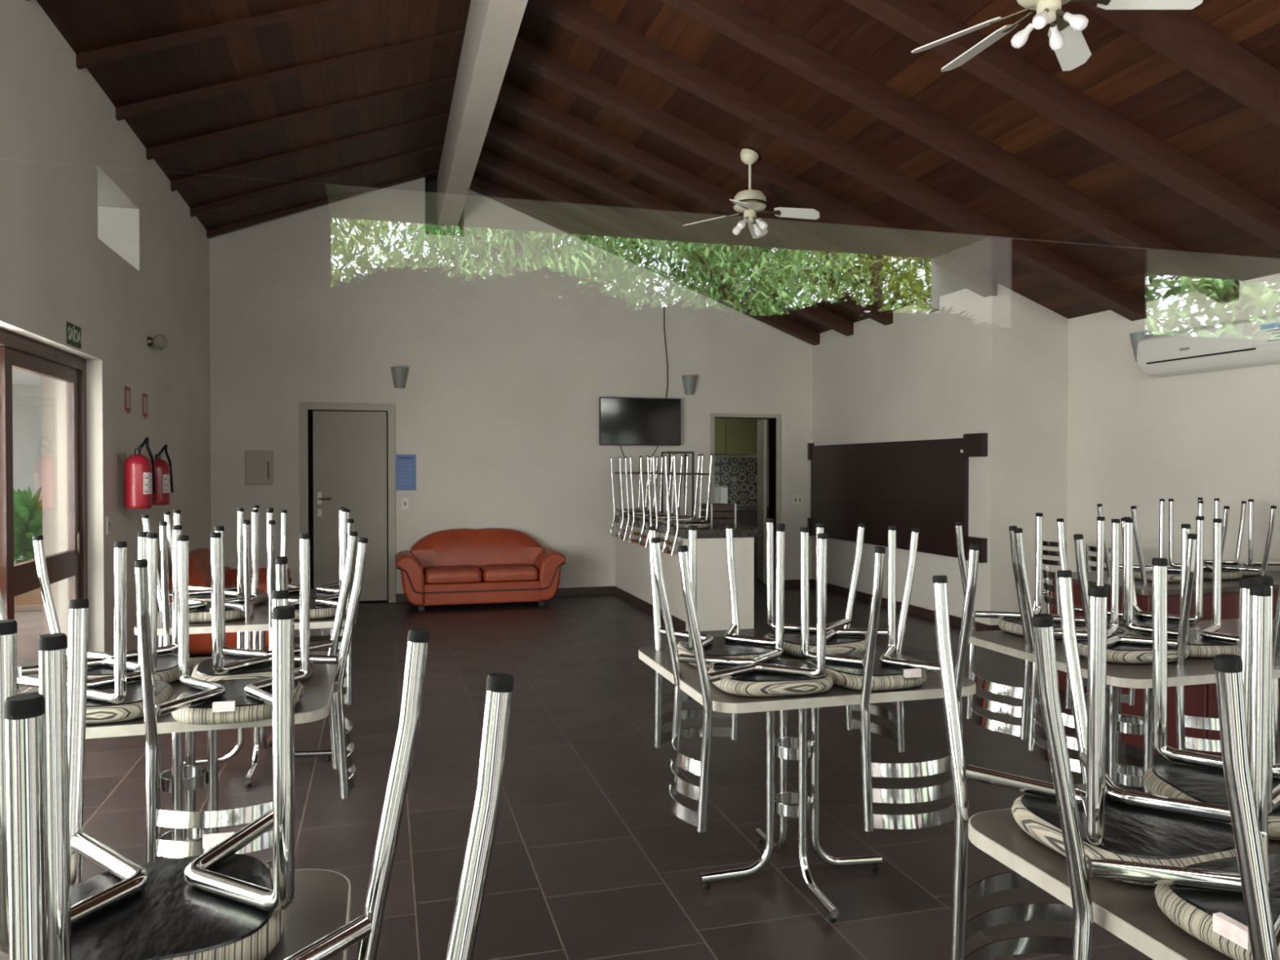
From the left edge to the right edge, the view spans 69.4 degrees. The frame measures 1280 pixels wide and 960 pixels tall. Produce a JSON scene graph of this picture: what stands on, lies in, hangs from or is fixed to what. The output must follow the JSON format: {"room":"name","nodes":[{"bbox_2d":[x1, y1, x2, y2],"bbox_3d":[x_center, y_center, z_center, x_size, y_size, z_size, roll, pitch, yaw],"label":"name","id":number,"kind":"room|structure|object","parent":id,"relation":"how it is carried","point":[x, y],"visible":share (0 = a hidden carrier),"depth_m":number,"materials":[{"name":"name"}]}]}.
{"room":"dining hall","nodes":[
{"label":"dining hall","id":0,"kind":"room"},
{"bbox_2d":[12,367,41,385],"bbox_3d":[-5.411,-1.174,5.692,3.240,0.120,12.900,0,1,-16],"label":"ceiling","id":1,"kind":"structure","parent":0,"point":[19,376],"depth_m":10.72,"materials":[{"name":"paint"}]},
{"bbox_2d":[12,384,42,564],"bbox_3d":[-6.076,0.020,5.782,4.800,2.770,12.400,0,1,-16],"label":"wall","id":2,"kind":"structure","parent":0,"point":[26,398],"depth_m":11.56,"materials":[{"name":"paint"}]},
{"bbox_2d":[14,610,43,692],"bbox_3d":[-6.132,1.436,6.096,4.450,0.070,13.000,0,1,-16],"label":"floor","id":3,"kind":"structure","parent":0,"point":[29,624],"depth_m":8.12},
{"bbox_2d":[13,486,43,611],"bbox_3d":[-6.519,0.701,9.863,1.656,1.302,1.615,0,1,-16],"label":"potted plant","id":4,"kind":"object","parent":3,"relation":"on","point":[27,511],"visible":0.38,"depth_m":9.61,"materials":[{"name":"green plant"}]},
{"bbox_2d":[0,0,211,661],"bbox_3d":[-3.268,-0.569,4.714,0.340,3.935,10.350,0,1,-16],"label":"wall","id":5,"kind":"structure","parent":0,"point":[95,237],"depth_m":5.87,"materials":[{"name":"paint"}]},
{"bbox_2d":[0,328,88,650],"bbox_3d":[-2.808,0.347,3.151,0.120,2.145,5.570,0,1,-16],"label":"door","id":6,"kind":"structure","parent":5,"relation":"in","point":[16,351],"depth_m":5.23,"materials":[{"name":"brown wood"}]},
{"bbox_2d":[66,321,81,348],"bbox_3d":[-3.258,-0.832,5.321,0.007,0.124,0.250,0,1,-16],"label":"exit sign","id":7,"kind":"object","parent":5,"relation":"attached to","point":[73,332],"visible":1,"depth_m":5.31,"materials":[{"name":"green plastic"}]},
{"bbox_2d":[118,437,155,508],"bbox_3d":[-3.379,-0.050,6.194,0.198,0.479,0.175,0,1,-2],"label":"fire extinguisher","id":8,"kind":"object","parent":5,"relation":"attached to","point":[139,475],"visible":1,"depth_m":6.13,"materials":[{"name":"red metal"}]},
{"bbox_2d":[146,334,167,350],"bbox_3d":[-3.674,-1.052,7.039,0.130,0.118,0.118,0,1,-16],"label":"globe lamp","id":9,"kind":"object","parent":5,"relation":"attached to","point":[159,341],"visible":1,"depth_m":7.00,"materials":[{"name":"grey glass"}]},
{"bbox_2d":[151,444,173,505],"bbox_3d":[-3.538,-0.040,6.753,0.191,0.445,0.162,0,1,-2],"label":"fire extinguisher","id":10,"kind":"object","parent":5,"relation":"attached to","point":[162,469],"visible":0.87,"depth_m":6.71,"materials":[{"name":"red metal"}]},
{"bbox_2d":[35,0,471,230],"bbox_3d":[-2.738,-2.658,4.834,4.160,1.571,10.550,0,1,-16],"label":"ceiling","id":11,"kind":"structure","parent":0,"point":[86,25],"depth_m":6.76,"materials":[{"name":"brown wood"}]},
{"bbox_2d":[75,0,370,69],"bbox_3d":[-2.178,-2.911,5.709,2.350,1.008,0.050,0,1,-16],"label":"ceiling beam","id":12,"kind":"structure","parent":11,"relation":"attached to","point":[104,55],"depth_m":5.56,"materials":[{"name":"brown wood"}]},
{"bbox_2d":[115,28,465,120],"bbox_3d":[-2.401,-2.921,6.508,2.350,1.008,0.050,0,1,-16],"label":"ceiling beam","id":13,"kind":"structure","parent":11,"relation":"attached to","point":[135,109],"depth_m":6.40,"materials":[{"name":"brown wood"}]},
{"bbox_2d":[146,75,457,159],"bbox_3d":[-2.624,-2.932,7.308,2.350,1.008,0.050,0,1,-16],"label":"ceiling beam","id":14,"kind":"structure","parent":11,"relation":"attached to","point":[159,151],"depth_m":7.20,"materials":[{"name":"brown wood"}]},
{"bbox_2d":[170,112,449,191],"bbox_3d":[-2.847,-2.942,8.107,2.350,1.008,0.050,0,1,-16],"label":"ceiling beam","id":15,"kind":"structure","parent":11,"relation":"attached to","point":[190,181],"depth_m":8.00,"materials":[{"name":"brown wood"}]},
{"bbox_2d":[190,143,444,217],"bbox_3d":[-3.070,-2.953,8.907,2.350,1.008,0.050,0,1,-16],"label":"ceiling beam","id":16,"kind":"structure","parent":11,"relation":"attached to","point":[194,211],"depth_m":8.80,"materials":[{"name":"brown wood"}]},
{"bbox_2d":[206,169,439,238],"bbox_3d":[-3.293,-2.963,9.706,2.350,1.008,0.050,0,1,-16],"label":"ceiling beam","id":17,"kind":"structure","parent":11,"relation":"attached to","point":[233,227],"depth_m":9.60,"materials":[{"name":"brown wood"}]},
{"bbox_2d":[436,0,528,231],"bbox_3d":[-0.787,-3.035,5.410,0.210,0.590,10.300,0,1,-16],"label":"ridge beam","id":18,"kind":"structure","parent":11,"relation":"attached to","point":[492,26],"depth_m":6.84,"materials":[{"name":"paint"}]},
{"bbox_2d":[309,410,388,599],"bbox_3d":[-3.318,0.062,10.600,1.700,2.680,1.000,0,1,-16],"label":"door frame","id":19,"kind":"structure","parent":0,"point":[311,446],"depth_m":10.87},
{"bbox_2d":[208,177,812,593],"bbox_3d":[-1.093,-1.058,10.593,7.010,4.760,0.220,0,1,-16],"label":"wall","id":20,"kind":"structure","parent":0,"point":[510,332],"depth_m":10.28,"materials":[{"name":"paint"}]},
{"bbox_2d":[244,450,273,484],"bbox_3d":[-3.986,-0.129,9.667,0.270,0.360,0.033,0,1,-16],"label":"electrical panel","id":21,"kind":"object","parent":20,"relation":"attached to","point":[258,464],"visible":1,"depth_m":9.66,"materials":[{"name":"paint"}]},
{"bbox_2d":[299,401,395,602],"bbox_3d":[-3.159,0.250,10.024,0.975,2.160,0.240,0,1,-16],"label":"door","id":22,"kind":"structure","parent":20,"relation":"in","point":[350,447],"depth_m":9.97,"materials":[{"name":"paint"}]},
{"bbox_2d":[391,366,408,387],"bbox_3d":[-2.600,-1.110,10.000,0.190,0.220,0.110,0,1,-16],"label":"wall sconce","id":23,"kind":"object","parent":20,"relation":"attached to","point":[399,374],"visible":1,"depth_m":9.98,"materials":[{"name":"grey metal"}]},
{"bbox_2d":[395,454,416,490],"bbox_3d":[-2.553,-0.083,10.083,0.212,0.392,0.004,0,1,-16],"label":"poster","id":24,"kind":"object","parent":20,"relation":"attached to","point":[406,464],"visible":1,"depth_m":10.08,"materials":[{"name":"blue paper"}]},
{"bbox_2d":[425,180,462,236],"bbox_3d":[-2.218,-3.100,10.411,0.540,0.950,0.075,0,1,-16],"label":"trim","id":25,"kind":"structure","parent":20,"relation":"attached to","point":[430,187],"depth_m":10.35,"materials":[{"name":"white paint"}]},
{"bbox_2d":[395,586,614,602],"bbox_3d":[-1.479,1.280,10.395,2.455,0.090,0.014,0,1,-16],"label":"baseboard","id":26,"kind":"structure","parent":20,"relation":"attached to","point":[601,589],"depth_m":10.61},
{"bbox_2d":[599,396,680,445],"bbox_3d":[-0.001,-0.677,10.741,0.974,0.550,0.092,0,1,-16],"label":"television","id":27,"kind":"object","parent":20,"relation":"attached to","point":[632,421],"visible":1,"depth_m":10.69,"materials":[{"name":"black"}]},
{"bbox_2d":[681,374,697,394],"bbox_3d":[0.598,-1.121,10.892,0.190,0.220,0.110,0,1,-16],"label":"wall sconce","id":28,"kind":"object","parent":20,"relation":"attached to","point":[689,381],"visible":1,"depth_m":10.88,"materials":[{"name":"grey metal"}]},
{"bbox_2d":[81,567,1155,959],"bbox_3d":[0.183,1.409,7.051,8.050,0.080,13.150,0,1,-16],"label":"floor","id":29,"kind":"structure","parent":0,"point":[590,859],"depth_m":4.03,"materials":[{"name":"brown tile"}]},
{"bbox_2d":[0,868,351,959],"bbox_3d":[-0.826,1.064,1.060,0.924,0.765,0.924,0,1,-16],"label":"dining table","id":30,"kind":"object","parent":29,"relation":"on","point":[321,904],"visible":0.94,"depth_m":1.45,"materials":[{"name":"wood"}]},
{"bbox_2d":[0,590,294,959],"bbox_3d":[-0.733,0.616,1.435,0.368,0.873,0.531,0,1,-21],"label":"dining chair","id":31,"kind":"object","parent":30,"relation":"on","point":[220,903],"visible":0.8,"depth_m":1.32,"materials":[{"name":"silver metal"}]},
{"bbox_2d":[3,628,514,959],"bbox_3d":[-0.452,0.621,1.044,0.531,0.873,0.368,0,1,-29],"label":"dining chair","id":32,"kind":"object","parent":30,"relation":"on","point":[36,724],"visible":1,"depth_m":1.01,"materials":[{"name":"silver metal"}]},
{"bbox_2d":[22,651,338,861],"bbox_3d":[-1.460,1.039,2.960,0.924,0.765,0.924,0,1,-16],"label":"dining table","id":33,"kind":"object","parent":29,"relation":"on","point":[315,703],"visible":0.18,"depth_m":2.89,"materials":[{"name":"silver metal"}]},
{"bbox_2d":[0,533,173,724],"bbox_3d":[-1.622,0.601,2.608,0.531,0.873,0.368,0,1,-15],"label":"dining chair","id":34,"kind":"object","parent":33,"relation":"on","point":[117,697],"visible":0.51,"depth_m":2.52,"materials":[{"name":"silver metal"}]},
{"bbox_2d":[0,524,193,693],"bbox_3d":[-1.756,0.595,3.008,0.531,0.873,0.368,0,1,-10],"label":"dining chair","id":35,"kind":"object","parent":33,"relation":"on","point":[100,664],"visible":0.43,"depth_m":3.09,"materials":[{"name":"silver metal"}]},
{"bbox_2d":[134,533,310,868],"bbox_3d":[-1.133,0.601,2.573,0.368,0.873,0.531,0,1,-13],"label":"dining chair","id":36,"kind":"object","parent":33,"relation":"on","point":[244,700],"visible":0.81,"depth_m":2.40,"materials":[{"name":"silver metal"}]},
{"bbox_2d":[191,525,368,799],"bbox_3d":[-1.196,0.595,3.071,0.531,0.873,0.368,0,1,-23],"label":"dining chair","id":37,"kind":"object","parent":33,"relation":"on","point":[238,663],"visible":0.83,"depth_m":2.99,"materials":[{"name":"silver metal"}]},
{"bbox_2d":[168,547,291,655],"bbox_3d":[-3.334,0.964,7.545,0.782,0.797,1.595,0,1,-16],"label":"sofa","id":38,"kind":"object","parent":29,"relation":"on","point":[199,559],"visible":0.29,"depth_m":7.01,"materials":[{"name":"orange leather"}]},
{"bbox_2d":[134,596,359,787],"bbox_3d":[-1.869,1.018,4.538,0.924,0.765,0.924,0,1,-16],"label":"dining table","id":39,"kind":"object","parent":29,"relation":"on","point":[260,615],"visible":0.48,"depth_m":4.42,"materials":[{"name":"silver metal"}]},
{"bbox_2d":[142,505,267,653],"bbox_3d":[-2.184,0.574,4.695,0.531,0.873,0.368,0,1,-11],"label":"dining chair","id":40,"kind":"object","parent":39,"relation":"on","point":[195,593],"visible":0.38,"depth_m":4.56,"materials":[{"name":"silver metal"}]},
{"bbox_2d":[159,509,257,653],"bbox_3d":[-1.954,0.580,4.223,0.368,0.873,0.531,0,1,-19],"label":"dining chair","id":41,"kind":"object","parent":39,"relation":"on","point":[237,608],"visible":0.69,"depth_m":4.10,"materials":[{"name":"silver metal"}]},
{"bbox_2d":[266,506,350,649],"bbox_3d":[-1.709,0.572,4.800,0.368,0.873,0.531,0,1,-14],"label":"dining chair","id":42,"kind":"object","parent":39,"relation":"on","point":[326,589],"visible":0.23,"depth_m":4.85,"materials":[{"name":"silver metal"}]},
{"bbox_2d":[266,508,353,704],"bbox_3d":[-1.537,0.579,4.297,0.368,0.873,0.531,0,1,-22],"label":"dining chair","id":43,"kind":"object","parent":39,"relation":"on","point":[326,606],"visible":0.53,"depth_m":4.19,"materials":[{"name":"silver metal"}]},
{"bbox_2d":[395,528,566,610],"bbox_3d":[-1.722,0.933,9.913,1.745,0.797,0.782,0,1,-16],"label":"sofa","id":44,"kind":"object","parent":29,"relation":"on","point":[462,566],"visible":1,"depth_m":9.73,"materials":[{"name":"orange leather"}]},
{"bbox_2d":[423,564,481,584],"bbox_3d":[-1.974,0.988,9.720,0.578,0.148,0.500,0,1,-16],"label":"seat cushion","id":45,"kind":"object","parent":44,"relation":"on","point":[433,574],"depth_m":9.52,"materials":[{"name":"orange leather"}]},
{"bbox_2d":[480,563,538,582],"bbox_3d":[-1.406,0.986,9.879,0.578,0.148,0.500,0,1,-16],"label":"seat cushion","id":46,"kind":"object","parent":44,"relation":"on","point":[489,572],"depth_m":9.67,"materials":[{"name":"orange leather"}]},
{"bbox_2d":[614,514,762,631],"bbox_3d":[0.407,0.878,9.555,0.740,0.915,2.605,0,1,-16],"label":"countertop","id":47,"kind":"structure","parent":29,"relation":"on","point":[633,571],"depth_m":8.38,"materials":[{"name":"paint"}]},
{"bbox_2d":[608,456,649,537],"bbox_3d":[-0.118,0.192,10.480,0.438,0.911,0.346,0,1,-20],"label":"bar stool","id":48,"kind":"object","parent":47,"relation":"on","point":[615,509],"visible":0.43,"depth_m":10.56,"materials":[{"name":"silver metal"}]},
{"bbox_2d":[617,456,658,541],"bbox_3d":[-0.024,0.197,10.068,0.438,0.911,0.346,0,1,-13],"label":"bar stool","id":49,"kind":"object","parent":47,"relation":"on","point":[629,514],"visible":0.74,"depth_m":9.97,"materials":[{"name":"silver metal"}]},
{"bbox_2d":[627,455,673,543],"bbox_3d":[0.110,0.202,9.661,0.438,0.911,0.346,0,1,-20],"label":"bar stool","id":50,"kind":"object","parent":47,"relation":"on","point":[641,517],"visible":0.62,"depth_m":9.74,"materials":[{"name":"silver metal"}]},
{"bbox_2d":[638,455,683,547],"bbox_3d":[0.204,0.207,9.249,0.438,0.911,0.346,0,1,-13],"label":"bar stool","id":51,"kind":"object","parent":47,"relation":"on","point":[652,517],"visible":0.66,"depth_m":9.15,"materials":[{"name":"silver metal"}]},
{"bbox_2d":[652,454,700,551],"bbox_3d":[0.338,0.213,8.842,0.438,0.911,0.346,0,1,-20],"label":"bar stool","id":52,"kind":"object","parent":47,"relation":"on","point":[665,517],"visible":0.56,"depth_m":8.92,"materials":[{"name":"silver metal"}]},
{"bbox_2d":[661,451,693,517],"bbox_3d":[0.398,0.059,9.819,0.280,0.718,0.280,0,1,-16],"label":"frame","id":53,"kind":"object","parent":47,"relation":"on","point":[685,453],"visible":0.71,"depth_m":9.72,"materials":[{"name":"black metal"}]},
{"bbox_2d":[662,453,713,555],"bbox_3d":[0.432,0.218,8.430,0.438,0.911,0.346,0,1,-13],"label":"bar stool","id":54,"kind":"object","parent":47,"relation":"on","point":[680,522],"visible":0.99,"depth_m":8.33,"materials":[{"name":"metal"}]},
{"bbox_2d":[700,503,736,524],"bbox_3d":[0.758,0.327,9.090,0.260,0.200,0.365,0,1,-16],"label":"crate","id":55,"kind":"object","parent":47,"relation":"on","point":[717,514],"visible":0.84,"depth_m":8.93,"materials":[{"name":"brown wood"}]},
{"bbox_2d":[725,505,768,567],"bbox_3d":[0.844,0.841,13.611,2.430,0.885,0.585,0,1,-16],"label":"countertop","id":56,"kind":"structure","parent":29,"relation":"on","point":[746,515],"depth_m":13.58,"materials":[{"name":"stone"}]},
{"bbox_2d":[638,644,975,923],"bbox_3d":[0.543,1.035,3.280,0.924,0.765,0.924,0,1,-16],"label":"dining table","id":57,"kind":"object","parent":29,"relation":"on","point":[785,748],"visible":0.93,"depth_m":3.21,"materials":[{"name":"laminate"}]},
{"bbox_2d":[648,523,785,747],"bbox_3d":[0.282,0.590,3.414,0.368,0.873,0.531,0,1,-19],"label":"dining chair","id":58,"kind":"object","parent":57,"relation":"on","point":[733,645],"visible":0.68,"depth_m":3.53,"materials":[{"name":"silver metal"}]},
{"bbox_2d":[650,526,833,832],"bbox_3d":[0.331,0.597,2.922,0.531,0.873,0.368,0,1,-13],"label":"dining chair","id":59,"kind":"object","parent":57,"relation":"on","point":[765,674],"visible":1,"depth_m":2.80,"materials":[{"name":"metal"}]},
{"bbox_2d":[764,518,919,752],"bbox_3d":[0.749,0.588,3.557,0.531,0.873,0.368,0,1,-24],"label":"dining chair","id":60,"kind":"object","parent":57,"relation":"on","point":[846,639],"visible":0.67,"depth_m":3.50,"materials":[{"name":"silver metal"}]},
{"bbox_2d":[800,524,979,831],"bbox_3d":[0.767,0.596,2.957,0.368,0.873,0.531,0,1,-19],"label":"dining chair","id":61,"kind":"object","parent":57,"relation":"on","point":[868,671],"visible":0.96,"depth_m":2.78,"materials":[{"name":"silver metal"}]},
{"bbox_2d":[1037,565,1060,702],"bbox_3d":[2.595,0.954,5.364,0.531,0.873,0.368,0,1,14],"label":"dining chair","id":62,"kind":"object","parent":29,"relation":"on","point":[1048,575],"visible":0.08,"depth_m":5.34,"materials":[{"name":"silver metal"}]},
{"bbox_2d":[1032,538,1067,609],"bbox_3d":[3.530,0.925,7.589,0.531,0.873,0.368,0,1,-16],"label":"dining chair","id":63,"kind":"object","parent":29,"relation":"on","point":[1044,543],"visible":0.07,"depth_m":7.48,"materials":[{"name":"silver metal"}]},
{"bbox_2d":[1084,543,1111,571],"bbox_3d":[3.677,0.932,7.060,0.531,0.873,0.368,0,1,-11],"label":"dining chair","id":64,"kind":"object","parent":29,"relation":"on","point":[1093,548],"visible":0.09,"depth_m":7.06,"materials":[{"name":"silver metal"}]},
{"bbox_2d":[968,792,1279,959],"bbox_3d":[1.188,1.058,1.534,0.924,0.765,0.924,0,1,-16],"label":"dining table","id":65,"kind":"object","parent":29,"relation":"on","point":[1131,912],"visible":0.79,"depth_m":1.52,"materials":[{"name":"beige laminate"}]},
{"bbox_2d":[932,569,1259,959],"bbox_3d":[0.868,0.611,1.778,0.368,0.873,0.531,0,1,-18],"label":"dining chair","id":66,"kind":"object","parent":65,"relation":"on","point":[1121,823],"visible":0.89,"depth_m":1.74,"materials":[{"name":"silver metal"}]},
{"bbox_2d":[1031,584,1279,959],"bbox_3d":[0.909,0.617,1.346,0.531,0.873,0.368,0,1,-15],"label":"dining chair","id":67,"kind":"object","parent":65,"relation":"on","point":[1231,905],"visible":1,"depth_m":1.41,"materials":[{"name":"silver metal"}]},
{"bbox_2d":[1142,557,1279,839],"bbox_3d":[1.326,0.610,1.862,0.531,0.873,0.368,0,1,0],"label":"dining chair","id":68,"kind":"object","parent":65,"relation":"on","point":[1192,775],"visible":0.59,"depth_m":1.95,"materials":[{"name":"silver metal"}]},
{"bbox_2d":[968,630,1279,792],"bbox_3d":[1.905,1.031,3.587,0.924,0.765,0.924,0,1,-16],"label":"dining table","id":69,"kind":"object","parent":29,"relation":"on","point":[1194,671],"visible":0.23,"depth_m":3.50,"materials":[{"name":"silver metal"}]},
{"bbox_2d":[954,512,1105,739],"bbox_3d":[1.642,0.584,3.859,0.531,0.873,0.368,0,1,-19],"label":"dining chair","id":70,"kind":"object","parent":69,"relation":"on","point":[1015,623],"visible":0.68,"depth_m":3.77,"materials":[{"name":"silver metal"}]},
{"bbox_2d":[1013,518,1191,773],"bbox_3d":[1.709,0.590,3.392,0.531,0.873,0.368,0,1,-14],"label":"dining chair","id":71,"kind":"object","parent":69,"relation":"on","point":[1122,648],"visible":0.61,"depth_m":3.37,"materials":[{"name":"silver metal"}]},
{"bbox_2d":[1056,515,1204,709],"bbox_3d":[2.099,0.583,3.952,0.368,0.873,0.531,0,1,-11],"label":"dining chair","id":72,"kind":"object","parent":69,"relation":"on","point":[1140,617],"visible":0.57,"depth_m":3.84,"materials":[{"name":"silver metal"}]},
{"bbox_2d":[1124,518,1279,764],"bbox_3d":[2.080,0.590,3.438,0.368,0.873,0.531,0,1,2],"label":"dining chair","id":73,"kind":"object","parent":69,"relation":"on","point":[1206,643],"visible":0.75,"depth_m":3.27,"materials":[{"name":"silver metal"}]},
{"bbox_2d":[1043,569,1279,693],"bbox_3d":[3.549,1.001,5.903,1.640,0.765,0.900,0,1,-16],"label":"buffet table","id":74,"kind":"object","parent":29,"relation":"on","point":[1230,589],"visible":0.19,"depth_m":5.48,"materials":[{"name":"laminate"}]},
{"bbox_2d":[1097,498,1204,583],"bbox_3d":[3.184,0.560,5.735,0.531,0.873,0.368,0,1,-8],"label":"dining chair","id":75,"kind":"object","parent":74,"relation":"on","point":[1140,571],"visible":0.42,"depth_m":5.65,"materials":[{"name":"silver metal"}]},
{"bbox_2d":[1168,498,1276,579],"bbox_3d":[3.617,0.559,5.796,0.368,0.873,0.531,0,1,-11],"label":"dining chair","id":76,"kind":"object","parent":74,"relation":"on","point":[1228,572],"visible":0.5,"depth_m":5.70,"materials":[{"name":"silver metal"}]},
{"bbox_2d":[1197,497,1279,576],"bbox_3d":[3.985,0.555,6.104,0.531,0.873,0.368,0,1,-24],"label":"dining chair","id":77,"kind":"object","parent":74,"relation":"on","point":[1250,562],"visible":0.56,"depth_m":6.03,"materials":[{"name":"silver metal"}]},
{"bbox_2d":[1121,618,1279,765],"bbox_3d":[2.970,1.071,4.591,0.920,0.660,0.518,0,1,-16],"label":"base cabinet","id":78,"kind":"object","parent":29,"relation":"on","point":[1200,700],"visible":0.16,"depth_m":4.41,"materials":[{"name":"red paint"}]},
{"bbox_2d":[714,418,768,506],"bbox_3d":[1.075,-0.105,12.715,2.700,2.800,2.680,0,1,-16],"label":"wall","id":79,"kind":"structure","parent":0,"point":[758,420],"depth_m":14.16,"materials":[{"name":"paint"}]},
{"bbox_2d":[714,417,757,454],"bbox_3d":[0.989,-0.804,13.757,1.500,0.850,0.390,0,1,-16],"label":"upper cabinet","id":80,"kind":"object","parent":79,"relation":"attached to","point":[732,436],"visible":0.14,"depth_m":13.71,"materials":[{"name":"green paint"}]},
{"bbox_2d":[714,457,767,504],"bbox_3d":[0.746,0.019,13.897,2.500,0.720,0.029,0,1,-16],"label":"tiles","id":81,"kind":"structure","parent":79,"relation":"attached to","point":[739,474],"depth_m":14.09,"materials":[{"name":"multicoloured tile"}]},
{"bbox_2d":[710,413,781,587],"bbox_3d":[1.216,0.251,11.646,1.055,2.115,0.999,0,1,-16],"label":"door","id":82,"kind":"structure","parent":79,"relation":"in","point":[762,425],"depth_m":11.40,"materials":[{"name":"paint"}]},
{"bbox_2d":[474,0,1279,333],"bbox_3d":[1.886,-2.376,6.127,5.440,2.167,10.550,0,1,-16],"label":"ceiling","id":83,"kind":"structure","parent":0,"point":[1122,73],"depth_m":6.30,"materials":[{"name":"brown wood"}]},
{"bbox_2d":[469,173,819,346],"bbox_3d":[0.093,-2.514,10.656,4.320,1.772,0.150,0,1,-16],"label":"beam","id":84,"kind":"structure","parent":83,"relation":"attached to","point":[480,184],"depth_m":10.58,"materials":[{"name":"brown wood"}]},
{"bbox_2d":[476,148,853,336],"bbox_3d":[0.316,-2.503,9.857,4.320,1.772,0.150,0,1,-16],"label":"beam","id":85,"kind":"structure","parent":83,"relation":"attached to","point":[487,160],"depth_m":9.77,"materials":[{"name":"brown wood"}]},
{"bbox_2d":[485,118,893,325],"bbox_3d":[0.539,-2.493,9.057,4.320,1.772,0.150,0,1,-16],"label":"beam","id":86,"kind":"structure","parent":83,"relation":"attached to","point":[498,131],"depth_m":8.97,"materials":[{"name":"brown wood"}]},
{"bbox_2d":[496,81,939,312],"bbox_3d":[0.762,-2.483,8.258,4.320,1.772,0.150,0,1,-16],"label":"beam","id":87,"kind":"structure","parent":83,"relation":"attached to","point":[509,96],"depth_m":8.13,"materials":[{"name":"brown wood"}]},
{"bbox_2d":[682,148,819,238],"bbox_3d":[0.870,-2.283,7.314,0.813,0.648,0.813,0,1,-28],"label":"ceiling fan","id":88,"kind":"object","parent":83,"relation":"hanging from","point":[750,202],"visible":1,"depth_m":7.25,"materials":[{"name":"beige metal"}]},
{"bbox_2d":[509,36,997,297],"bbox_3d":[0.985,-2.472,7.458,4.320,1.772,0.150,0,1,-16],"label":"beam","id":89,"kind":"structure","parent":83,"relation":"attached to","point":[525,54],"depth_m":7.37,"materials":[{"name":"brown wood"}]},
{"bbox_2d":[525,0,1146,320],"bbox_3d":[1.588,-2.313,6.767,5.110,2.072,0.150,0,1,-16],"label":"beam","id":90,"kind":"structure","parent":83,"relation":"attached to","point":[573,15],"depth_m":6.66,"materials":[{"name":"brown wood"}]},
{"bbox_2d":[660,0,1239,303],"bbox_3d":[1.811,-2.303,5.967,5.110,2.072,0.150,0,1,-16],"label":"ceiling beam","id":91,"kind":"structure","parent":83,"relation":"attached to","point":[730,19],"depth_m":5.98,"materials":[{"name":"brown wood"}]},
{"bbox_2d":[911,0,1203,71],"bbox_3d":[1.751,-2.244,4.122,1.013,0.652,0.961,0,1,-16],"label":"ceiling fan","id":92,"kind":"object","parent":83,"relation":"hanging from","point":[1072,51],"visible":1,"depth_m":4.09,"materials":[{"name":"white metal"}]},
{"bbox_2d":[844,0,1279,250],"bbox_3d":[2.034,-2.292,5.168,5.110,2.072,0.150,0,1,-16],"label":"ceiling beam","id":93,"kind":"structure","parent":83,"relation":"attached to","point":[919,20],"depth_m":5.26,"materials":[{"name":"brown wood"}]},
{"bbox_2d":[1078,1,1279,126],"bbox_3d":[2.257,-2.282,4.368,5.110,2.072,0.150,0,1,-16],"label":"ceiling beam","id":94,"kind":"structure","parent":83,"relation":"attached to","point":[1178,35],"depth_m":4.47,"materials":[{"name":"brown wood"}]},
{"bbox_2d":[811,283,1012,625],"bbox_3d":[2.656,-0.221,9.833,0.200,3.107,3.680,0,1,-16],"label":"wall","id":95,"kind":"structure","parent":0,"point":[945,373],"depth_m":8.88,"materials":[{"name":"paint"}]},
{"bbox_2d":[807,432,987,563],"bbox_3d":[2.551,0.136,9.730,0.060,1.135,3.430,0,1,-16],"label":"board","id":96,"kind":"object","parent":95,"relation":"attached to","point":[923,485],"visible":0.9,"depth_m":9.40,"materials":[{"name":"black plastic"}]},
{"bbox_2d":[811,578,990,631],"bbox_3d":[2.582,1.289,9.720,0.014,0.090,3.466,0,1,-16],"label":"baseboard","id":97,"kind":"structure","parent":95,"relation":"attached to","point":[956,621],"depth_m":9.24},
{"bbox_2d":[1009,290,1068,613],"bbox_3d":[3.601,-0.163,8.290,0.790,3.031,0.200,0,1,-16],"label":"wall","id":98,"kind":"structure","parent":0,"point":[1039,335],"depth_m":8.16,"materials":[{"name":"paint"}]},
{"bbox_2d":[1066,273,1279,572],"bbox_3d":[4.807,-0.009,5.062,0.200,2.807,6.670,0,1,-16],"label":"wall","id":99,"kind":"structure","parent":0,"point":[1138,439],"depth_m":7.14,"materials":[{"name":"paint"}]},
{"bbox_2d":[1128,331,1153,361],"bbox_3d":[3.990,-1.066,7.401,0.110,0.220,0.190,0,1,-16],"label":"wall sconce","id":100,"kind":"object","parent":99,"relation":"attached to","point":[1135,337],"visible":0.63,"depth_m":7.37,"materials":[{"name":"grey metal"}]},
{"bbox_2d":[1136,313,1279,377],"bbox_3d":[4.170,-0.957,6.554,0.220,0.324,1.470,0,1,-16],"label":"air conditioner","id":101,"kind":"object","parent":99,"relation":"attached to","point":[1255,341],"visible":1,"depth_m":6.59,"materials":[{"name":"white plastic"}]},
{"bbox_2d":[1146,347,1256,364],"bbox_3d":[4.036,-0.894,6.689,0.012,0.014,0.920,0,1,-16],"label":"outlet","id":102,"kind":"object","parent":101,"relation":"attached to","point":[1221,353],"depth_m":6.65,"materials":[{"name":"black plastic"}]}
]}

